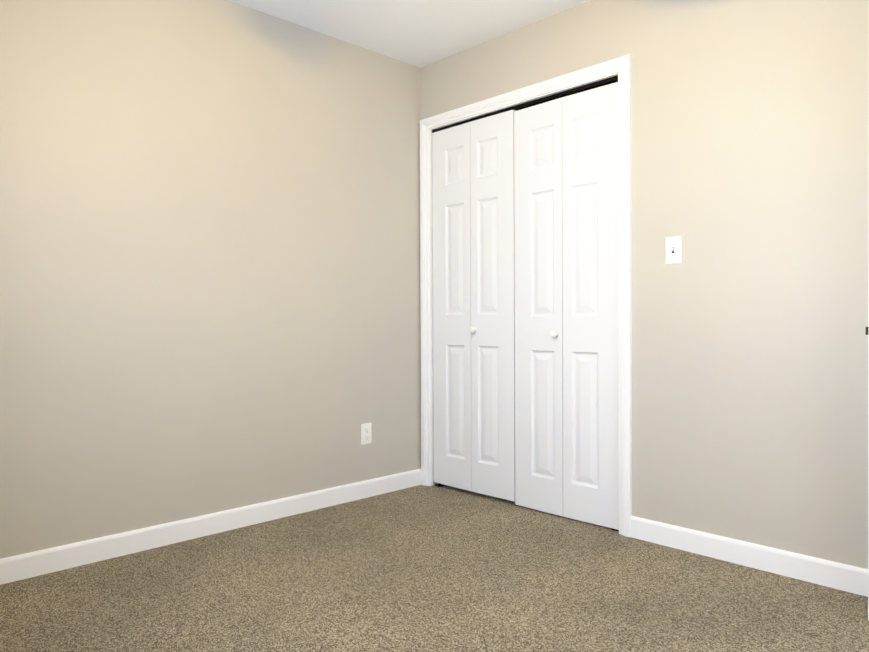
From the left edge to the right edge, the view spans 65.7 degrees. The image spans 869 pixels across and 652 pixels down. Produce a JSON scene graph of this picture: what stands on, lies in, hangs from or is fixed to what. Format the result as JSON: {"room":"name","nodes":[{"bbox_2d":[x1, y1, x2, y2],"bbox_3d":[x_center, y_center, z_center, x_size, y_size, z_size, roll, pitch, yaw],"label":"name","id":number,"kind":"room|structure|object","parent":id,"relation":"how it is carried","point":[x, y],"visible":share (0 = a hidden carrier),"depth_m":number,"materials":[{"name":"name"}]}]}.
{"room":"empty bedroom","nodes":[
{"label":"empty bedroom","id":0,"kind":"room"},
{"bbox_2d":[0,0,420,558],"bbox_3d":[-0.949,-0.280,3.188,4.015,2.440,0.115,-1,1,-44],"label":"wall","id":1,"kind":"structure","parent":0,"point":[209,256],"depth_m":2.99,"materials":[{"name":"paint"}]},
{"bbox_2d":[0,469,420,584],"bbox_3d":[-1.163,0.897,2.897,3.050,0.092,0.012,-1,1,-44],"label":"baseboard","id":2,"kind":"structure","parent":1,"relation":"attached to","point":[38,563],"depth_m":2.96,"materials":[{"name":"white paint"}]},
{"bbox_2d":[361,423,371,444],"bbox_3d":[-0.369,0.588,3.670,0.070,0.114,0.008,-1,1,-44],"label":"electrical outlet","id":3,"kind":"object","parent":1,"relation":"attached to","point":[366,433],"visible":1,"depth_m":3.67,"materials":[{"name":"white plastic"}]},
{"bbox_2d":[229,0,588,67],"bbox_3d":[0.183,-1.554,2.005,4.615,0.120,3.980,-1,1,-44],"label":"ceiling","id":4,"kind":"structure","parent":0,"point":[419,33],"depth_m":3.31,"materials":[{"name":"white paint"}]},
{"bbox_2d":[0,484,868,651],"bbox_3d":[0.195,1.006,2.029,4.615,0.120,3.980,-1,1,-44],"label":"floor","id":5,"kind":"structure","parent":0,"point":[433,568],"depth_m":2.37,"materials":[{"name":"carpet"}]},
{"bbox_2d":[420,0,868,568],"bbox_3d":[1.060,-0.286,2.864,0.115,2.440,3.150,-1,1,-44],"label":"wall","id":6,"kind":"structure","parent":0,"point":[750,160],"depth_m":2.64,"materials":[{"name":"paint"}]},
{"bbox_2d":[432,110,515,501],"bbox_3d":[0.199,-0.102,3.689,0.075,2.064,0.599,-1,1,-44],"label":"bifold closet door","id":7,"kind":"structure","parent":6,"relation":"in","point":[473,305],"depth_m":3.67,"materials":[{"name":"white paint"}]},
{"bbox_2d":[432,75,617,132],"bbox_3d":[0.420,-1.124,3.477,0.028,0.017,1.218,-1,1,-44],"label":"track","id":8,"kind":"object","parent":6,"relation":"attached to","point":[607,81],"visible":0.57,"depth_m":3.33,"materials":[{"name":"black metal"}]},
{"bbox_2d":[420,54,631,536],"bbox_3d":[0.441,-0.111,3.503,0.115,2.084,1.262,-1,1,-44],"label":"door frame","id":9,"kind":"structure","parent":6,"relation":"in","point":[432,482],"depth_m":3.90,"materials":[{"name":"white paint"}]},
{"bbox_2d":[514,81,618,531],"bbox_3d":[0.620,-0.093,3.255,0.077,2.051,0.599,-1,1,-44],"label":"bifold closet door","id":10,"kind":"structure","parent":6,"relation":"in","point":[566,311],"depth_m":3.23,"materials":[{"name":"white paint"}]},
{"bbox_2d":[666,236,681,263],"bbox_3d":[1.001,-0.318,2.830,0.018,0.114,0.070,-1,1,-44],"label":"light switch","id":11,"kind":"object","parent":6,"relation":"attached to","point":[673,250],"visible":1,"depth_m":2.83,"materials":[{"name":"white plastic"}]},
{"bbox_2d":[630,516,867,596],"bbox_3d":[1.494,0.891,2.342,0.012,0.092,1.788,-1,1,-44],"label":"baseboard","id":12,"kind":"structure","parent":6,"relation":"attached to","point":[837,575],"depth_m":2.60,"materials":[{"name":"white paint"}]},
{"bbox_3d":[1.689,-0.089,1.199,0.864,2.070,0.115,-1,1,-44],"label":"door frame","id":13,"kind":"structure","parent":0,"visible":0},
{"bbox_2d":[865,316,868,620],"bbox_3d":[1.648,-0.085,1.825,0.159,2.032,0.838,-1,1,-42],"label":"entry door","id":14,"kind":"structure","parent":13,"relation":"attached to","point":[866,330],"depth_m":2.12,"materials":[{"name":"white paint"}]}
]}

